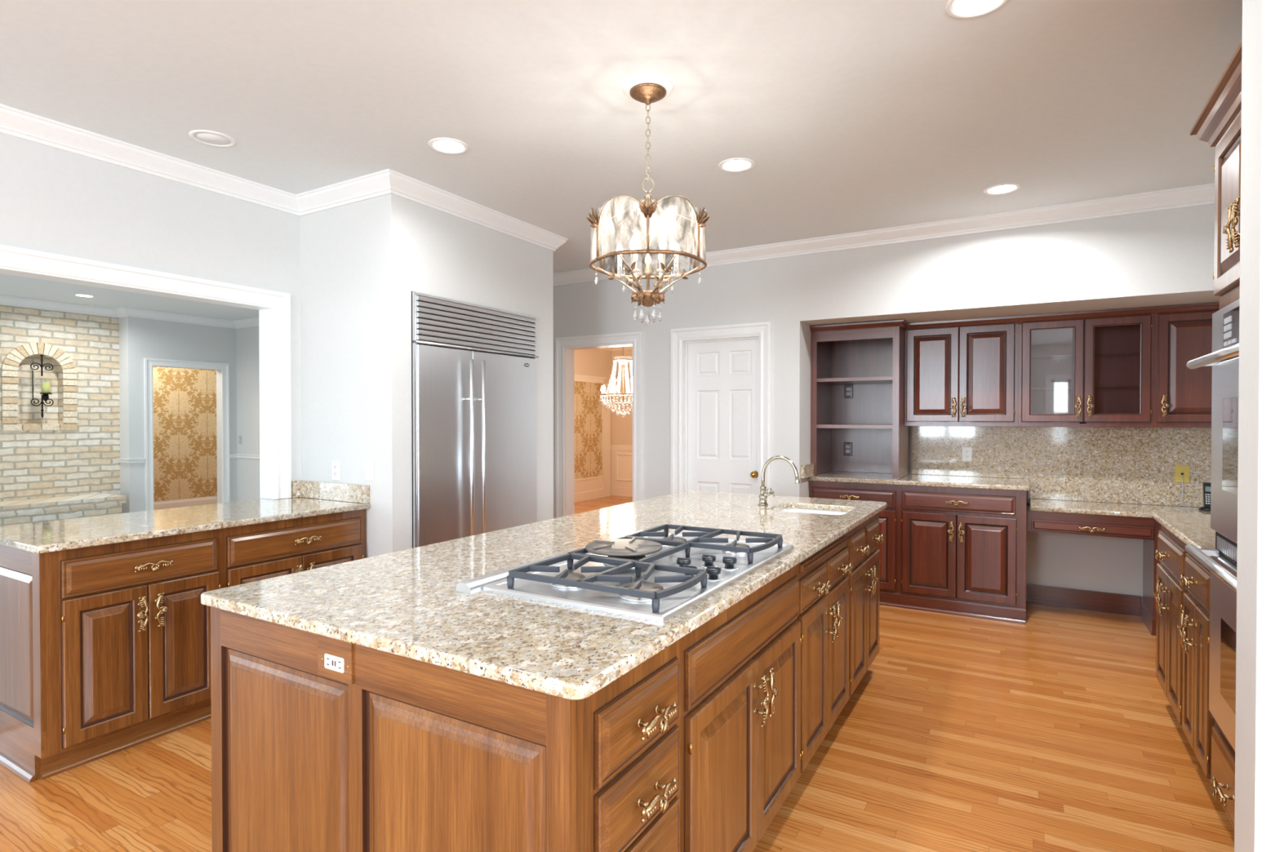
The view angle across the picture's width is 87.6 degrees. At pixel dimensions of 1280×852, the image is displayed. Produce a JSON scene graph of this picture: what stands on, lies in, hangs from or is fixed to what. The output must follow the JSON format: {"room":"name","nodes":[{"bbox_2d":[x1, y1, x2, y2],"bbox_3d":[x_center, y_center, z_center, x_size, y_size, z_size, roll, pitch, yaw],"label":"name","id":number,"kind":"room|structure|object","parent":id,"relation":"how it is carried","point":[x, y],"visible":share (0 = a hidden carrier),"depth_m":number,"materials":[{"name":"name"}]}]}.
{"room":"kitchen","nodes":[
{"label":"kitchen","id":0,"kind":"room"},
{"bbox_2d":[0,304,119,502],"bbox_3d":[-7.297,-0.045,7.056,0.400,2.736,2.900,0,1,30],"label":"brick wall","id":1,"kind":"structure","parent":0,"point":[34,464],"depth_m":7.74,"materials":[{"name":"beige brick"}]},
{"bbox_2d":[1,342,77,431],"bbox_3d":[-6.769,-0.447,7.543,0.019,0.989,0.660,0,1,30],"label":"arch surround","id":2,"kind":"object","parent":1,"relation":"attached to","point":[34,348],"visible":1,"depth_m":7.50,"materials":[{"name":"brick"}]},
{"bbox_2d":[30,354,53,417],"bbox_3d":[-6.702,-0.444,7.499,0.110,0.724,0.203,0,1,30],"label":"candle sconce","id":3,"kind":"object","parent":1,"relation":"attached to","point":[45,397],"visible":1,"depth_m":7.50,"materials":[{"name":"metal"}]},
{"bbox_2d":[41,381,50,393],"bbox_3d":[-6.690,-0.436,7.521,0.074,0.131,0.073,0,1,30],"label":"candle","id":4,"kind":"object","parent":3,"relation":"in","point":[46,387],"visible":1,"depth_m":7.49,"materials":[{"name":"wax"}]},
{"bbox_2d":[0,133,302,500],"bbox_3d":[-3.514,0.011,1.750,0.125,2.736,5.507,0,1,30],"label":"wall","id":5,"kind":"structure","parent":0,"point":[53,200],"depth_m":3.38,"materials":[{"name":"paint"}]},
{"bbox_2d":[0,266,275,499],"bbox_3d":[-3.106,0.342,2.458,0.134,2.060,3.535,0,1,30],"label":"trim","id":6,"kind":"structure","parent":5,"relation":"attached to","point":[266,326],"depth_m":3.95,"materials":[{"name":"paint"}]},
{"bbox_2d":[0,244,291,499],"bbox_3d":[-3.041,0.297,2.420,0.024,2.150,3.715,0,1,30],"label":"trim","id":7,"kind":"structure","parent":5,"relation":"attached to","point":[14,257],"depth_m":3.67,"materials":[{"name":"paint"}]},
{"bbox_2d":[152,366,217,502],"bbox_3d":[-7.116,-0.074,9.782,0.120,2.736,3.400,0,1,30],"label":"wall","id":8,"kind":"structure","parent":0,"point":[185,445],"depth_m":10.08,"materials":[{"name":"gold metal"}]},
{"bbox_2d":[154,496,217,510],"bbox_3d":[-7.057,1.199,9.761,0.018,0.190,3.400,0,1,30],"label":"baseboard","id":9,"kind":"structure","parent":8,"relation":"attached to","point":[210,500],"depth_m":10.08,"materials":[{"name":"paint"}]},
{"bbox_2d":[119,316,262,513],"bbox_3d":[-3.723,-0.050,7.471,5.970,2.736,1.400,0,1,30],"label":"wall","id":10,"kind":"structure","parent":0,"point":[140,339],"depth_m":8.77,"materials":[{"name":"paint"}]},
{"bbox_2d":[143,357,230,511],"bbox_3d":[-5.852,0.231,8.671,0.024,2.150,1.005,0,1,30],"label":"trim","id":11,"kind":"structure","parent":10,"relation":"attached to","point":[148,363],"depth_m":8.54,"materials":[{"name":"paint"}]},
{"bbox_2d":[117,453,259,463],"bbox_3d":[-3.631,0.432,7.336,5.670,0.055,1.310,0,1,30],"label":"trim","id":12,"kind":"structure","parent":10,"relation":"attached to","point":[233,455],"depth_m":8.23,"materials":[{"name":"paint"}]},
{"bbox_2d":[239,435,242,444],"bbox_3d":[-5.483,0.191,9.152,0.072,0.115,0.016,0,1,30],"label":"light switch","id":13,"kind":"object","parent":10,"relation":"attached to","point":[240,437],"visible":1,"depth_m":9.14,"materials":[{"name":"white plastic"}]},
{"bbox_2d":[300,194,553,558],"bbox_3d":[-1.415,-0.018,4.556,0.945,2.736,1.453,0,1,30],"label":"wall","id":14,"kind":"structure","parent":0,"point":[362,263],"depth_m":3.90,"materials":[{"name":"paint"}]},
{"bbox_2d":[0,294,258,328],"bbox_3d":[-5.352,-1.335,4.344,5.670,0.098,8.180,0,1,30],"label":"trim","id":15,"kind":"structure","parent":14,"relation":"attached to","point":[122,312],"depth_m":8.08,"materials":[{"name":"paint"}]},
{"bbox_2d":[332,461,340,480],"bbox_3d":[-1.791,0.263,3.931,0.072,0.115,0.009,0,1,30],"label":"electrical outlet","id":16,"kind":"object","parent":14,"relation":"attached to","point":[335,464],"visible":1,"depth_m":3.92,"materials":[{"name":"white plastic"}]},
{"bbox_2d":[333,465,337,476],"bbox_3d":[-1.792,0.263,3.929,0.034,0.068,0.004,0,1,30],"label":"receptacle","id":17,"kind":"object","parent":16,"relation":"attached to","point":[335,467],"depth_m":3.93,"materials":[{"name":"white plastic"}]},
{"bbox_2d":[364,460,373,480],"bbox_3d":[-1.537,0.253,3.779,0.072,0.115,0.016,0,1,30],"label":"light switch","id":18,"kind":"object","parent":14,"relation":"attached to","point":[369,464],"visible":1,"depth_m":3.78,"materials":[{"name":"white plastic"}]},
{"bbox_2d":[0,103,1214,285],"bbox_3d":[-0.648,-1.305,1.517,5.055,0.098,8.000,0,1,30],"label":"trim","id":19,"kind":"structure","parent":14,"relation":"attached to","point":[15,122],"depth_m":3.96,"materials":[{"name":"paint"}]},
{"bbox_2d":[573,348,611,486],"bbox_3d":[-1.787,-0.078,10.117,0.128,2.736,5.120,0,1,30],"label":"wall","id":20,"kind":"structure","parent":0,"point":[588,407],"depth_m":11.58,"materials":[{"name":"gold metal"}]},
{"bbox_2d":[0,495,1234,851],"bbox_3d":[-2.200,1.376,5.795,14.400,0.080,14.200,0,1,30],"label":"floor","id":21,"kind":"structure","parent":0,"point":[1058,731],"depth_m":2.66,"materials":[{"name":"brown wood"}]},
{"bbox_2d":[0,528,222,782],"bbox_3d":[-2.356,0.921,2.962,0.665,0.890,0.686,0,1,30],"label":"base cabinet","id":22,"kind":"object","parent":21,"relation":"on","point":[105,650],"visible":0.98,"depth_m":2.73,"materials":[{"name":"brown wood"}]},
{"bbox_2d":[222,509,366,588],"bbox_3d":[-1.987,0.915,3.598,0.665,0.890,0.785,0,1,30],"label":"base cabinet","id":23,"kind":"object","parent":21,"relation":"on","point":[254,553],"visible":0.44,"depth_m":3.39,"materials":[{"name":"brown wood"}]},
{"bbox_2d":[0,497,370,553],"bbox_3d":[-2.221,0.458,3.332,0.752,0.030,1.472,0,1,30],"label":"countertop","id":24,"kind":"structure","parent":23,"relation":"on","point":[42,537],"depth_m":3.10,"materials":[{"name":"stone"}]},
{"bbox_2d":[291,480,369,503],"bbox_3d":[-1.823,0.384,3.912,0.628,0.100,0.072,0,1,30],"label":"granite upstand","id":25,"kind":"object","parent":24,"relation":"on","point":[356,493],"visible":1,"depth_m":3.91,"materials":[{"name":"beige stone"}]},
{"bbox_2d":[210,606,679,851],"bbox_3d":[-0.498,0.928,1.670,1.246,0.905,0.443,0,1,30],"label":"base cabinet","id":26,"kind":"object","parent":21,"relation":"on","point":[411,755],"visible":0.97,"depth_m":1.42,"materials":[{"name":"brown wood"}]},
{"bbox_2d":[317,634,353,684],"bbox_3d":[-0.694,0.528,1.518,0.120,0.094,0.007,0,1,30],"label":"electrical outlet","id":27,"kind":"object","parent":26,"relation":"attached to","point":[335,657],"visible":0.98,"depth_m":1.51,"materials":[{"name":"brown wood"}]},
{"bbox_2d":[324,653,344,673],"bbox_3d":[-0.694,0.539,1.517,0.068,0.033,0.004,0,1,30],"label":"receptacle","id":28,"kind":"object","parent":27,"relation":"attached to","point":[333,663],"depth_m":1.52,"materials":[{"name":"white plastic"}]},
{"bbox_2d":[411,291,538,548],"bbox_3d":[-1.283,0.290,4.440,0.774,2.122,1.097,0,1,30],"label":"refrigerator","id":29,"kind":"object","parent":21,"relation":"on","point":[474,377],"visible":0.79,"depth_m":4.15,"materials":[{"name":"metal"}]},
{"bbox_2d":[680,564,801,851],"bbox_3d":[-0.155,0.921,2.262,1.246,0.905,0.927,0,1,30],"label":"base cabinet","id":30,"kind":"object","parent":21,"relation":"on","point":[740,755],"visible":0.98,"depth_m":1.87,"materials":[{"name":"brown wood"}]},
{"bbox_2d":[796,533,853,774],"bbox_3d":[0.267,0.914,2.991,1.246,0.905,0.757,0,1,30],"label":"base cabinet","id":31,"kind":"object","parent":21,"relation":"on","point":[824,581],"visible":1,"depth_m":2.64,"materials":[{"name":"brown wood"}]},
{"bbox_2d":[808,480,901,607],"bbox_3d":[1.780,0.886,5.375,0.690,0.910,0.680,0,1,30],"label":"base cabinet","id":32,"kind":"object","parent":21,"relation":"on","point":[890,518],"visible":0.26,"depth_m":5.01,"materials":[{"name":"brown wood"}]},
{"bbox_2d":[846,512,884,698],"bbox_3d":[0.649,0.907,3.651,1.246,0.905,0.768,0,1,30],"label":"base cabinet","id":33,"kind":"object","parent":21,"relation":"on","point":[863,543],"visible":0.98,"depth_m":3.29,"materials":[{"name":"brown wood"}]},
{"bbox_2d":[200,490,886,700],"bbox_3d":[0.102,0.449,2.747,1.240,0.030,2.962,0,1,30],"label":"countertop","id":34,"kind":"structure","parent":33,"relation":"on","point":[406,603],"depth_m":1.70,"materials":[{"name":"stone"}]},
{"bbox_2d":[455,530,641,594],"bbox_3d":[-0.225,0.428,2.203,0.057,0.024,0.980,0,1,30],"label":"downdraft vent","id":35,"kind":"object","parent":34,"relation":"on","point":[477,584],"visible":0.45,"depth_m":1.84,"materials":[{"name":"metal"}]},
{"bbox_2d":[483,524,794,622],"bbox_3d":[0.064,0.406,2.088,0.547,0.070,0.990,0,1,30],"label":"gas cooktop","id":36,"kind":"object","parent":34,"relation":"in","point":[649,574],"visible":1,"depth_m":1.86,"materials":[{"name":"metal"}]},
{"bbox_2d":[758,455,799,506],"bbox_3d":[0.737,0.291,3.545,0.220,0.269,0.089,0,1,15],"label":"faucet","id":37,"kind":"object","parent":34,"relation":"on","point":[763,495],"visible":1,"depth_m":3.56,"materials":[{"name":"silver metal"}]},
{"bbox_2d":[777,507,848,515],"bbox_3d":[0.890,0.518,3.457,0.450,0.122,0.423,0,1,30],"label":"sink","id":38,"kind":"object","parent":34,"relation":"in","point":[795,510],"visible":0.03,"depth_m":3.63,"materials":[{"name":"ceramic"}]},
{"bbox_2d":[900,484,1026,624],"bbox_3d":[2.427,0.890,5.000,0.804,0.910,0.680,0,1,30],"label":"base cabinet","id":39,"kind":"object","parent":21,"relation":"on","point":[963,550],"visible":1,"depth_m":4.74,"materials":[{"name":"brown wood"}]},
{"bbox_2d":[808,471,1029,490],"bbox_3d":[2.136,0.416,5.166,1.510,0.033,0.630,0,1,30],"label":"countertop","id":40,"kind":"structure","parent":39,"relation":"on","point":[994,483],"depth_m":5.01,"materials":[{"name":"stone"}]},
{"bbox_2d":[800,462,813,478],"bbox_3d":[1.308,0.347,5.213,0.028,0.100,0.266,0,1,30],"label":"granite upstand","id":41,"kind":"object","parent":40,"relation":"on","point":[806,470],"visible":1,"depth_m":5.15,"materials":[{"name":"beige stone"}]},
{"bbox_2d":[809,320,910,479],"bbox_3d":[1.802,-0.198,5.386,0.701,1.188,0.608,0,1,30],"label":"bookcase","id":42,"kind":"object","parent":40,"relation":"on","point":[869,357],"visible":0.88,"depth_m":5.59,"materials":[{"name":"brown wood"}]},
{"bbox_2d":[844,442,852,455],"bbox_3d":[1.785,0.197,5.732,0.072,0.115,0.009,0,1,30],"label":"electrical outlet","id":43,"kind":"object","parent":42,"relation":"attached to","point":[847,446],"visible":1,"depth_m":5.73,"materials":[{"name":"plastic"}]},
{"bbox_2d":[845,444,849,453],"bbox_3d":[1.784,0.197,5.730,0.034,0.068,0.004,0,1,30],"label":"receptacle","id":44,"kind":"object","parent":43,"relation":"attached to","point":[847,446],"depth_m":5.73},
{"bbox_2d":[844,384,853,398],"bbox_3d":[1.788,-0.296,5.724,0.072,0.115,0.009,0,1,30],"label":"electrical outlet","id":45,"kind":"object","parent":42,"relation":"attached to","point":[848,389],"visible":1,"depth_m":5.72,"materials":[{"name":"plastic"}]},
{"bbox_2d":[846,387,850,395],"bbox_3d":[1.787,-0.296,5.723,0.034,0.068,0.004,0,1,30],"label":"receptacle","id":46,"kind":"object","parent":45,"relation":"attached to","point":[848,389],"depth_m":5.72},
{"bbox_2d":[1026,503,1160,635],"bbox_3d":[3.316,0.971,4.542,1.190,0.758,0.525,0,1,30],"label":"desk","id":47,"kind":"object","parent":21,"relation":"on","point":[1145,529],"visible":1,"depth_m":4.45,"materials":[{"name":"brown wood"}]},
{"bbox_2d":[1029,498,1210,518],"bbox_3d":[3.333,0.573,4.548,1.174,0.033,0.502,0,1,30],"label":"countertop","id":48,"kind":"structure","parent":47,"relation":"on","point":[1038,505],"depth_m":4.53,"materials":[{"name":"stone"}]},
{"bbox_2d":[1174,475,1210,511],"bbox_3d":[3.732,0.448,4.477,0.108,0.220,0.242,0,1,-24],"label":"cordless phone","id":49,"kind":"object","parent":48,"relation":"on","point":[1206,486],"visible":0.77,"depth_m":4.42,"materials":[{"name":"black plastic"}]},
{"bbox_2d":[1153,524,1188,725],"bbox_3d":[2.642,0.915,2.871,0.685,0.905,0.640,0,1,30],"label":"base cabinet","id":50,"kind":"object","parent":21,"relation":"on","point":[1171,552],"visible":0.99,"depth_m":2.97,"materials":[{"name":"brown wood"}]},
{"bbox_2d":[1151,511,1215,557],"bbox_3d":[2.554,0.450,2.682,0.654,0.030,1.167,0,1,30],"label":"countertop","id":51,"kind":"structure","parent":50,"relation":"on","point":[1193,529],"depth_m":2.87,"materials":[{"name":"stone"}]},
{"bbox_2d":[1177,553,1215,782],"bbox_3d":[2.364,0.920,2.391,0.685,0.905,0.470,0,1,30],"label":"base cabinet","id":52,"kind":"object","parent":21,"relation":"on","point":[1197,721],"visible":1,"depth_m":2.50,"materials":[{"name":"brown wood"}]},
{"bbox_2d":[1190,42,1241,828],"bbox_3d":[2.050,0.163,1.847,0.692,2.430,0.912,0,1,30],"label":"tall cabinet","id":53,"kind":"object","parent":21,"relation":"on","point":[1219,122],"visible":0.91,"depth_m":2.14,"materials":[{"name":"brown wood"}]},
{"bbox_2d":[1184,298,1239,751],"bbox_3d":[1.968,0.309,1.854,0.598,1.378,0.760,0,1,30],"label":"double wall oven","id":54,"kind":"object","parent":53,"relation":"in","point":[1221,565],"visible":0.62,"depth_m":2.12,"materials":[{"name":"metal"}]},
{"bbox_2d":[0,0,1242,320],"bbox_3d":[-2.200,-1.450,5.765,14.400,0.100,14.200,0,1,30],"label":"ceiling","id":55,"kind":"structure","parent":0,"point":[851,116],"depth_m":2.79,"materials":[{"name":"paint"}]},
{"bbox_2d":[73,293,95,297],"bbox_3d":[-6.026,-1.414,7.241,0.192,0.010,0.192,0,1,30],"label":"recessed light","id":56,"kind":"object","parent":55,"relation":"in","point":[75,295],"visible":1,"depth_m":7.24,"materials":[{"name":"paint"}]},
{"bbox_2d":[188,129,236,147],"bbox_3d":[-2.036,-1.371,3.184,0.192,0.010,0.192,0,1,30],"label":"recessed light","id":57,"kind":"object","parent":55,"relation":"in","point":[211,138],"visible":1,"depth_m":3.18,"materials":[{"name":"paint"}]},
{"bbox_2d":[427,137,468,154],"bbox_3d":[-0.937,-1.372,3.270,0.192,0.010,0.192,0,1,30],"label":"recessed light","id":58,"kind":"object","parent":55,"relation":"in","point":[444,145],"visible":1,"depth_m":3.26,"materials":[{"name":"paint"}]},
{"bbox_2d":[600,346,632,417],"bbox_3d":[-0.225,-0.772,8.904,0.628,1.321,0.622,0,1,30],"label":"crystal chandelier","id":59,"kind":"object","parent":55,"relation":"hanging from","point":[615,359],"visible":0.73,"depth_m":8.83,"materials":[{"name":"white"}]},
{"bbox_2d":[586,74,709,326],"bbox_3d":[0.033,-0.885,2.701,0.536,0.964,0.483,0,1,30],"label":"chandelier","id":60,"kind":"object","parent":55,"relation":"hanging from","point":[647,89],"visible":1,"depth_m":2.65,"materials":[{"name":"metal"}]},
{"bbox_2d":[718,157,755,172],"bbox_3d":[0.508,-1.375,3.516,0.192,0.010,0.192,0,1,30],"label":"recessed light","id":61,"kind":"object","parent":55,"relation":"in","point":[737,164],"visible":1,"depth_m":3.51,"materials":[{"name":"paint"}]},
{"bbox_2d":[945,0,1008,18],"bbox_3d":[1.081,-1.360,2.132,0.192,0.010,0.192,0,1,30],"label":"recessed light","id":62,"kind":"object","parent":55,"relation":"in","point":[962,9],"visible":1,"depth_m":2.17,"materials":[{"name":"paint"}]},
{"bbox_2d":[983,182,1020,195],"bbox_3d":[2.104,-1.378,3.883,0.192,0.010,0.192,0,1,30],"label":"recessed light","id":63,"kind":"object","parent":55,"relation":"in","point":[1002,188],"visible":1,"depth_m":3.88,"materials":[{"name":"paint"}]},
{"bbox_2d":[611,350,632,445],"bbox_3d":[1.703,-0.087,10.985,5.060,2.736,0.120,0,1,30],"label":"wall","id":64,"kind":"structure","parent":0,"point":[621,428],"depth_m":12.09,"materials":[{"name":"beige paint"}]},
{"bbox_2d":[553,204,1219,603],"bbox_3d":[1.553,-0.028,5.456,5.180,2.736,1.000,0,1,30],"label":"wall","id":65,"kind":"structure","parent":0,"point":[1165,257],"depth_m":4.87,"materials":[{"name":"paint"}]},
{"bbox_2d":[555,331,642,518],"bbox_3d":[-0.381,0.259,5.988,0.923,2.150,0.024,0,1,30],"label":"trim","id":66,"kind":"structure","parent":65,"relation":"attached to","point":[636,338],"depth_m":5.99,"materials":[{"name":"paint"}]},
{"bbox_2d":[573,374,632,502],"bbox_3d":[0.345,0.234,8.822,4.880,2.140,4.990,0,1,30],"label":"trim","id":67,"kind":"structure","parent":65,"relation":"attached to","point":[599,486],"depth_m":11.99,"materials":[{"name":"beige paint"}]},
{"bbox_2d":[599,346,632,351],"bbox_3d":[0.345,-1.383,8.805,4.880,0.098,4.990,0,1,30],"label":"trim","id":68,"kind":"structure","parent":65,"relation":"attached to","point":[628,348],"depth_m":12.03,"materials":[{"name":"beige paint"}]},
{"bbox_2d":[670,321,771,494],"bbox_3d":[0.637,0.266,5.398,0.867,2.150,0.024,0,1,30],"label":"trim","id":69,"kind":"structure","parent":65,"relation":"attached to","point":[763,329],"depth_m":5.39,"materials":[{"name":"paint"}]},
{"bbox_2d":[687,338,758,494],"bbox_3d":[0.674,0.313,5.462,0.661,2.038,0.102,0,1,30],"label":"door","id":70,"kind":"structure","parent":65,"relation":"in","point":[722,376],"depth_m":5.47,"materials":[{"name":"paint"}]},
{"bbox_2d":[904,315,1018,426],"bbox_3d":[2.466,-0.397,5.133,0.772,0.795,0.391,0,1,30],"label":"upper cabinet","id":71,"kind":"object","parent":65,"relation":"attached to","point":[964,372],"visible":1,"depth_m":4.99,"materials":[{"name":"brown wood"}]},
{"bbox_2d":[911,426,1211,506],"bbox_3d":[3.106,0.279,4.984,2.008,0.543,0.022,0,1,30],"label":"backsplash","id":72,"kind":"structure","parent":65,"relation":"attached to","point":[1107,464],"depth_m":4.90,"materials":[{"name":"beige stone"}]},
{"bbox_2d":[961,446,972,462],"bbox_3d":[2.581,0.222,5.269,0.072,0.115,0.009,0,1,30],"label":"electrical outlet","id":73,"kind":"object","parent":72,"relation":"attached to","point":[966,455],"visible":1,"depth_m":5.26,"materials":[{"name":"white plastic"}]},
{"bbox_2d":[964,449,969,458],"bbox_3d":[2.580,0.222,5.267,0.034,0.068,0.004,0,1,30],"label":"receptacle","id":74,"kind":"object","parent":73,"relation":"attached to","point":[966,451],"depth_m":5.27,"materials":[{"name":"white plastic"}]},
{"bbox_2d":[1174,465,1189,482],"bbox_3d":[3.736,0.329,4.601,0.080,0.120,0.008,0,1,30],"label":"phone jack","id":75,"kind":"object","parent":72,"relation":"attached to","point":[1180,470],"visible":1,"depth_m":4.60,"materials":[{"name":"gold metal"}]},
{"bbox_2d":[1026,583,1142,617],"bbox_3d":[3.251,1.276,4.905,0.700,0.140,0.036,0,1,30],"label":"baseboard","id":76,"kind":"structure","parent":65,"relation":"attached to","point":[1080,599],"depth_m":4.89,"materials":[{"name":"brown wood"}]},
{"bbox_2d":[1017,306,1155,426],"bbox_3d":[3.139,-0.393,4.742,0.783,0.795,0.391,0,1,30],"label":"upper cabinet","id":77,"kind":"object","parent":65,"relation":"attached to","point":[1086,368],"visible":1,"depth_m":4.76,"materials":[{"name":"brown wood"}]},
{"bbox_2d":[1031,386,1139,391],"bbox_3d":[3.163,-0.269,4.784,0.731,0.006,0.274,0,1,30],"label":"glass shelf","id":78,"kind":"object","parent":77,"relation":"attached to","point":[1033,388],"depth_m":4.79,"materials":[{"name":"white"}]},
{"bbox_2d":[1031,351,1140,359],"bbox_3d":[3.163,-0.499,4.782,0.731,0.006,0.274,0,1,30],"label":"glass shelf","id":79,"kind":"object","parent":77,"relation":"attached to","point":[1128,355],"depth_m":4.78,"materials":[{"name":"white"}]},
{"bbox_2d":[1153,302,1219,427],"bbox_3d":[3.680,-0.390,4.429,0.466,0.795,0.391,0,1,30],"label":"upper cabinet","id":80,"kind":"object","parent":65,"relation":"attached to","point":[1182,395],"visible":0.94,"depth_m":4.34,"materials":[{"name":"brown wood"}]},
{"bbox_2d":[1234,0,1279,851],"bbox_3d":[2.225,0.018,1.101,1.851,2.736,0.165,0,1,30],"label":"wall","id":81,"kind":"structure","parent":0,"point":[1257,724],"depth_m":1.50,"materials":[{"name":"paint"}]},
{"bbox_3d":[-5.353,1.345,4.372,5.663,0.012,8.178,0,1,30],"label":"floor","id":82,"kind":"structure","parent":0,"visible":0},
{"bbox_2d":[0,493,125,526],"bbox_3d":[-6.917,1.076,6.761,0.556,0.500,2.710,0,1,30],"label":"hearth","id":83,"kind":"object","parent":82,"relation":"on","point":[53,508],"visible":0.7,"depth_m":7.30,"materials":[{"name":"brick"}]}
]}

